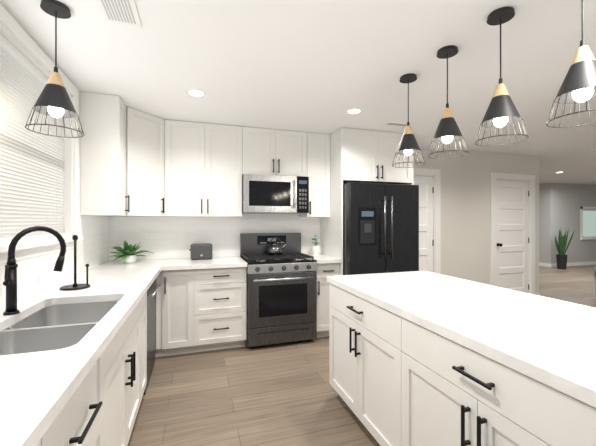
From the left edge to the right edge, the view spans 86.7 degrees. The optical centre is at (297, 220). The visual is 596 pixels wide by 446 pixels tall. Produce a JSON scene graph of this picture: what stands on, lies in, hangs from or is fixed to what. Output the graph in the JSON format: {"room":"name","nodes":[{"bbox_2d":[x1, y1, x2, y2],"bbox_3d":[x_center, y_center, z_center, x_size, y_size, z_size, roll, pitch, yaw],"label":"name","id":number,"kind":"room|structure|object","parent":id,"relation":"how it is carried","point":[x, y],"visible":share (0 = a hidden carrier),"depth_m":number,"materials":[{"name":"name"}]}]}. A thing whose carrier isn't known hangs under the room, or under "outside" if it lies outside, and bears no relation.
{"room":"kitchen","nodes":[
{"label":"kitchen","id":0,"kind":"room"},
{"bbox_2d":[0,3,107,216],"bbox_3d":[-1.431,0.138,1.195,0.150,2.425,4.700,0,0,-18],"label":"wall","id":1,"kind":"structure","parent":0,"point":[79,124],"depth_m":2.60,"materials":[{"name":"white paint"}]},
{"bbox_2d":[0,4,82,263],"bbox_3d":[-1.493,-0.420,1.464,0.195,1.260,2.240,0,0,-18],"label":"window","id":2,"kind":"structure","parent":1,"relation":"in","point":[16,35],"depth_m":2.11,"materials":[{"name":"white"}]},
{"bbox_2d":[0,33,64,240],"bbox_3d":[-1.493,-0.427,1.464,0.045,1.062,2.010,0,0,-18],"label":"window blinds","id":3,"kind":"object","parent":2,"relation":"attached to","point":[31,169],"visible":0.85,"depth_m":1.88,"materials":[{"name":"white plastic"}]},
{"bbox_2d":[0,215,108,308],"bbox_3d":[-1.386,0.193,1.311,0.006,0.480,4.494,0,0,-18],"label":"tile backsplash","id":4,"kind":"structure","parent":1,"relation":"attached to","point":[36,274],"depth_m":2.31,"materials":[{"name":"white tile"}]},
{"bbox_2d":[80,92,131,215],"bbox_3d":[-1.686,-0.560,2.811,0.343,1.020,0.313,0,0,-18],"label":"upper cabinet","id":5,"kind":"object","parent":1,"relation":"attached to","point":[106,122],"depth_m":2.67,"materials":[{"name":"white wood"}]},
{"bbox_2d":[132,108,163,215],"bbox_3d":[-1.689,-0.560,3.226,0.591,1.020,0.667,0,0,-18],"label":"upper cabinet","id":6,"kind":"object","parent":1,"relation":"attached to","point":[147,129],"depth_m":3.15,"materials":[{"name":"white wood"}]},
{"bbox_2d":[164,120,171,215],"bbox_3d":[-1.480,-0.560,3.127,0.376,1.018,0.352,0,0,-18],"label":"upper cabinet","id":7,"kind":"object","parent":0,"relation":"attached to","point":[167,123],"depth_m":3.34,"materials":[{"name":"white wood"}]},
{"bbox_2d":[0,0,595,151],"bbox_3d":[0.794,-1.135,1.970,5.250,0.120,4.820,0,0,-18],"label":"ceiling","id":8,"kind":"structure","parent":0,"point":[316,66],"depth_m":2.10,"materials":[{"name":"white paint"}]},
{"bbox_2d":[25,0,83,137],"bbox_3d":[-1.214,-0.761,1.582,0.237,0.627,0.237,0,0,-18],"label":"light","id":9,"kind":"object","parent":8,"relation":"hanging from","point":[53,99],"visible":1,"depth_m":1.56,"materials":[{"name":"black metal"}]},
{"bbox_2d":[95,0,141,27],"bbox_3d":[-0.892,-1.070,1.546,0.180,0.010,0.360,0,0,-18],"label":"ceiling vent","id":10,"kind":"object","parent":8,"relation":"in","point":[124,12],"visible":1,"depth_m":1.61,"materials":[{"name":"white metal"}]},
{"bbox_2d":[185,88,206,96],"bbox_3d":[-0.856,-1.072,2.646,0.176,0.006,0.176,0,0,-18],"label":"recessed light","id":11,"kind":"object","parent":8,"relation":"in","point":[193,92],"visible":1,"depth_m":2.63,"materials":[{"name":"white"}]},
{"bbox_2d":[345,108,362,113],"bbox_3d":[0.547,-1.072,3.084,0.176,0.006,0.176,0,0,-18],"label":"recessed light","id":12,"kind":"object","parent":8,"relation":"in","point":[354,111],"visible":1,"depth_m":3.08,"materials":[{"name":"white"}]},
{"bbox_2d":[383,121,412,126],"bbox_3d":[1.105,-1.070,3.492,0.310,0.010,0.110,0,0,-18],"label":"ceiling vent","id":13,"kind":"object","parent":8,"relation":"in","point":[392,123],"visible":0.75,"depth_m":3.48,"materials":[{"name":"white metal"}]},
{"bbox_2d":[392,73,424,167],"bbox_3d":[0.823,-0.745,2.355,0.237,0.659,0.237,0,0,-18],"label":"pendant light","id":14,"kind":"object","parent":8,"relation":"hanging from","point":[408,145],"visible":1,"depth_m":2.32,"materials":[{"name":"black metal"}]},
{"bbox_2d":[427,45,468,158],"bbox_3d":[0.940,-0.745,1.987,0.237,0.659,0.237,0,0,-18],"label":"pendant light","id":15,"kind":"object","parent":8,"relation":"hanging from","point":[448,131],"visible":1,"depth_m":1.96,"materials":[{"name":"black metal"}]},
{"bbox_2d":[475,6,528,145],"bbox_3d":[1.052,-0.745,1.638,0.237,0.659,0.237,0,0,-18],"label":"pendant light","id":16,"kind":"object","parent":8,"relation":"hanging from","point":[501,111],"visible":1,"depth_m":1.61,"materials":[{"name":"black metal"}]},
{"bbox_2d":[546,0,595,127],"bbox_3d":[1.163,-0.745,1.290,0.237,0.659,0.237,0,0,-18],"label":"pendant light","id":17,"kind":"object","parent":8,"relation":"hanging from","point":[578,84],"visible":1,"depth_m":1.27,"materials":[{"name":"black metal"}]},
{"bbox_2d":[108,149,538,293],"bbox_3d":[0.935,0.115,4.482,6.750,2.470,0.120,0,0,-18],"label":"wall","id":18,"kind":"structure","parent":0,"point":[465,217],"depth_m":4.99,"materials":[{"name":"white paint"}]},
{"bbox_2d":[172,120,247,216],"bbox_3d":[-1.058,-0.560,3.582,0.926,1.020,0.374,0,0,-18],"label":"upper cabinet","id":19,"kind":"object","parent":18,"relation":"attached to","point":[210,161],"depth_m":3.46,"materials":[{"name":"white wood"}]},
{"bbox_2d":[109,214,320,260],"bbox_3d":[-0.887,0.171,3.833,2.494,0.526,0.006,0,0,-18],"label":"tile backsplash","id":20,"kind":"structure","parent":18,"relation":"attached to","point":[167,237],"depth_m":3.73,"materials":[{"name":"white tile"}]},
{"bbox_2d":[248,127,307,176],"bbox_3d":[-0.311,-0.800,3.846,0.776,0.540,0.326,0,0,-18],"label":"upper cabinet","id":21,"kind":"object","parent":18,"relation":"attached to","point":[270,151],"depth_m":3.69,"materials":[{"name":"white wood"}]},
{"bbox_2d":[242,174,308,213],"bbox_3d":[-0.290,-0.308,3.783,0.770,0.435,0.441,0,0,-18],"label":"microwave","id":22,"kind":"object","parent":21,"relation":"attached to","point":[271,194],"visible":1,"depth_m":3.61,"materials":[{"name":"silver metal"}]},
{"bbox_2d":[299,133,331,219],"bbox_3d":[0.176,-0.560,4.001,0.364,1.020,0.326,0,0,-18],"label":"upper cabinet","id":23,"kind":"object","parent":18,"relation":"attached to","point":[319,145],"depth_m":3.87,"materials":[{"name":"white wood"}]},
{"bbox_2d":[332,127,411,187],"bbox_3d":[0.865,-0.770,4.059,0.940,0.600,0.636,0,0,-18],"label":"upper cabinet","id":24,"kind":"object","parent":18,"relation":"attached to","point":[358,155],"depth_m":3.74,"materials":[{"name":"white wood"}]},
{"bbox_2d":[413,175,433,271],"bbox_3d":[1.722,0.333,4.668,0.719,2.018,0.110,0,0,-18],"label":"door","id":25,"kind":"structure","parent":18,"relation":"in","point":[426,192],"depth_m":4.76,"materials":[{"name":"white wood"}]},
{"bbox_2d":[413,168,440,273],"bbox_3d":[1.704,0.282,4.720,0.930,2.135,0.136,0,0,-18],"label":"door frame","id":26,"kind":"structure","parent":18,"relation":"attached to","point":[435,174],"depth_m":4.78,"materials":[{"name":"white wood"}]},
{"bbox_2d":[496,180,528,292],"bbox_3d":[3.594,0.333,5.267,0.769,2.018,0.110,0,0,-18],"label":"door","id":27,"kind":"structure","parent":18,"relation":"in","point":[512,235],"depth_m":5.30,"materials":[{"name":"white wood"}]},
{"bbox_2d":[491,172,534,294],"bbox_3d":[3.576,0.282,5.318,0.980,2.135,0.136,0,0,-18],"label":"door frame","id":28,"kind":"structure","parent":18,"relation":"attached to","point":[530,179],"depth_m":5.32,"materials":[{"name":"white wood"}]},
{"bbox_2d":[127,265,595,445],"bbox_3d":[4.379,1.380,7.253,15.300,0.060,12.700,0,0,-18],"label":"floor","id":29,"kind":"structure","parent":0,"point":[283,394],"depth_m":2.41,"materials":[{"name":"brown wood"}]},
{"bbox_2d":[40,380,87,445],"bbox_3d":[-0.721,0.912,0.136,0.552,0.875,1.750,0,0,-18],"label":"base cabinet","id":30,"kind":"object","parent":29,"relation":"on","point":[71,429],"depth_m":1.00,"materials":[{"name":"white wood"}]},
{"bbox_2d":[88,300,143,445],"bbox_3d":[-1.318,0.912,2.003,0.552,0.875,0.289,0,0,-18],"label":"base cabinet","id":31,"kind":"object","parent":29,"relation":"on","point":[113,409],"depth_m":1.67,"materials":[{"name":"white wood"}]},
{"bbox_2d":[0,260,163,445],"bbox_3d":[-1.106,0.455,1.413,0.597,0.040,4.476,0,0,-18],"label":"countertop","id":32,"kind":"structure","parent":31,"relation":"on","point":[37,386],"depth_m":1.02,"materials":[{"name":"white stone"}]},
{"bbox_2d":[3,226,65,314],"bbox_3d":[-1.293,0.230,1.546,0.197,0.409,0.230,0,0,-18],"label":"faucet","id":33,"kind":"object","parent":32,"relation":"in","point":[10,278],"visible":1,"depth_m":1.48,"materials":[{"name":"black metal"}]},
{"bbox_2d":[0,296,127,399],"bbox_3d":[-1.098,0.572,1.428,0.426,0.218,0.900,0,0,-18],"label":"sink","id":34,"kind":"object","parent":32,"relation":"in","point":[58,323],"depth_m":1.44,"materials":[{"name":"silver metal"}]},
{"bbox_2d":[59,235,89,290],"bbox_3d":[-1.448,0.262,2.050,0.166,0.345,0.166,0,0,-18],"label":"paper towel holder","id":35,"kind":"object","parent":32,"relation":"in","point":[74,286],"visible":1,"depth_m":2.04,"materials":[{"name":"black metal"}]},
{"bbox_2d":[110,240,154,262],"bbox_3d":[-1.714,0.311,3.229,0.438,0.246,0.340,0,0,-18],"label":"potted plant","id":36,"kind":"object","parent":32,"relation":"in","point":[127,253],"visible":1,"depth_m":3.21,"materials":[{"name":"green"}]},
{"bbox_2d":[144,292,146,389],"bbox_3d":[-1.378,0.912,2.190,0.552,0.875,0.343,0,0,-18],"label":"base cabinet","id":37,"kind":"object","parent":29,"relation":"on","point":[145,293],"depth_m":2.38,"materials":[{"name":"white wood"}]},
{"bbox_2d":[143,279,160,394],"bbox_3d":[-1.493,0.911,2.650,0.579,0.865,0.594,0,0,-18],"label":"dishwasher","id":38,"kind":"object","parent":29,"relation":"on","point":[151,319],"visible":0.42,"depth_m":2.68,"materials":[{"name":"grey metal"}]},
{"bbox_2d":[148,268,171,356],"bbox_3d":[-1.662,0.912,3.249,0.656,0.875,0.639,0,0,-18],"label":"base cabinet","id":39,"kind":"object","parent":29,"relation":"on","point":[164,292],"depth_m":3.08,"materials":[{"name":"white wood"}]},
{"bbox_2d":[172,268,195,354],"bbox_3d":[-1.271,0.912,3.397,0.294,0.875,0.596,0,0,-18],"label":"base cabinet","id":40,"kind":"object","parent":29,"relation":"on","point":[184,281],"depth_m":3.14,"materials":[{"name":"white wood"}]},
{"bbox_2d":[196,268,245,351],"bbox_3d":[-0.910,0.912,3.512,0.585,0.875,0.596,0,0,-18],"label":"base cabinet","id":41,"kind":"object","parent":29,"relation":"on","point":[220,292],"depth_m":3.25,"materials":[{"name":"white wood"}]},
{"bbox_2d":[160,256,246,271],"bbox_3d":[-1.015,0.455,3.455,0.820,0.040,0.641,0,0,-18],"label":"countertop","id":42,"kind":"structure","parent":41,"relation":"on","point":[216,262],"depth_m":3.24,"materials":[{"name":"white stone"}]},
{"bbox_2d":[189,243,211,259],"bbox_3d":[-1.106,0.346,3.594,0.249,0.176,0.158,0,0,-18],"label":"toaster","id":43,"kind":"object","parent":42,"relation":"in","point":[201,251],"visible":1,"depth_m":3.53,"materials":[{"name":"grey metal"}]},
{"bbox_2d":[240,233,316,347],"bbox_3d":[-0.241,0.749,3.653,0.767,1.198,0.692,0,0,-18],"label":"gas range","id":44,"kind":"object","parent":29,"relation":"on","point":[281,298],"visible":0.98,"depth_m":3.40,"materials":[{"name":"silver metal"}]},
{"bbox_2d":[267,237,285,254],"bbox_3d":[-0.254,0.295,3.782,0.226,0.207,0.186,0,0,-18],"label":"kettle","id":45,"kind":"object","parent":44,"relation":"on","point":[275,249],"visible":1,"depth_m":3.72,"materials":[{"name":"grey metal"}]},
{"bbox_2d":[317,264,339,336],"bbox_3d":[0.249,0.912,3.883,0.298,0.875,0.596,0,0,-18],"label":"base cabinet","id":46,"kind":"object","parent":29,"relation":"on","point":[323,270],"depth_m":3.59,"materials":[{"name":"white wood"}]},
{"bbox_2d":[307,252,339,263],"bbox_3d":[0.256,0.455,3.861,0.298,0.040,0.641,0,0,-18],"label":"countertop","id":47,"kind":"structure","parent":46,"relation":"on","point":[320,259],"depth_m":3.63,"materials":[{"name":"white stone"}]},
{"bbox_2d":[312,235,320,254],"bbox_3d":[0.231,0.307,4.003,0.146,0.255,0.128,0,0,-18],"label":"vase","id":48,"kind":"object","parent":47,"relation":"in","point":[315,250],"visible":1,"depth_m":3.98,"materials":[{"name":"white ceramic"}]},
{"bbox_2d":[343,182,418,274],"bbox_3d":[0.902,0.459,3.946,0.916,1.778,0.821,0,0,-18],"label":"refrigerator","id":49,"kind":"object","parent":29,"relation":"on","point":[380,227],"visible":0.56,"depth_m":3.59,"materials":[{"name":"black metal"}]},
{"bbox_2d":[329,283,595,445],"bbox_3d":[1.057,0.913,1.283,0.929,0.875,2.712,0,0,-18],"label":"kitchen island","id":50,"kind":"object","parent":29,"relation":"on","point":[422,358],"depth_m":1.37,"materials":[{"name":"white wood"}]},
{"bbox_2d":[327,271,595,402],"bbox_3d":[1.081,0.453,1.284,0.921,0.045,2.760,0,0,-18],"label":"island countertop","id":51,"kind":"structure","parent":50,"relation":"on","point":[554,340],"depth_m":1.39,"materials":[{"name":"white stone"}]},
{"bbox_2d":[553,228,574,268],"bbox_3d":[7.428,0.739,8.899,0.509,1.220,0.463,0,0,-18],"label":"snake plant","id":52,"kind":"object","parent":29,"relation":"on","point":[561,247],"visible":1,"depth_m":8.81,"materials":[{"name":"green plant"}]},
{"bbox_2d":[593,267,595,295],"bbox_3d":[5.824,1.064,4.623,0.950,0.568,2.010,0,0,-18],"label":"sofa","id":53,"kind":"object","parent":29,"relation":"on","point":[594,281],"visible":1,"depth_m":5.40,"materials":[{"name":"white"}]},
{"bbox_2d":[474,119,595,184],"bbox_3d":[6.880,-1.160,8.053,10.050,0.080,12.700,0,0,-18],"label":"ceiling","id":54,"kind":"structure","parent":0,"point":[569,153],"depth_m":5.08,"materials":[{"name":"white paint"}]},
{"bbox_2d":[539,183,545,262],"bbox_3d":[6.592,0.115,11.856,0.120,2.470,5.280,0,0,-18],"label":"wall","id":55,"kind":"structure","parent":0,"point":[542,223],"depth_m":9.43,"materials":[{"name":"grey paint"}]},
{"bbox_2d":[539,262,551,266],"bbox_3d":[6.549,1.300,11.772,0.014,0.100,5.414,0,0,-18],"label":"baseboard","id":56,"kind":"structure","parent":55,"relation":"attached to","point":[540,264],"depth_m":9.33,"materials":[{"name":"white wood"}]},
{"bbox_2d":[546,183,595,263],"bbox_3d":[9.358,0.115,9.906,4.200,2.470,0.120,0,0,-18],"label":"wall","id":57,"kind":"structure","parent":0,"point":[565,202],"depth_m":9.45,"materials":[{"name":"grey paint"}]},
{"bbox_2d":[552,261,595,266],"bbox_3d":[9.340,1.300,9.830,4.080,0.100,0.014,0,0,-18],"label":"baseboard","id":58,"kind":"structure","parent":57,"relation":"attached to","point":[569,264],"depth_m":9.56,"materials":[{"name":"white wood"}]},
{"bbox_2d":[580,207,595,239],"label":"window","id":59,"kind":"structure","parent":57,"relation":"in","point":[587,209],"depth_m":9.63,"materials":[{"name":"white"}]},
{"label":"outside","id":60,"kind":"structure","parent":0,"visible":0},
{"bbox_2d":[0,203,44,232],"bbox_3d":[-1.724,-0.427,1.390,0.010,1.695,2.650,0,0,-18],"label":"window","id":61,"kind":"structure","parent":60,"point":[21,216],"depth_m":2.27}
]}

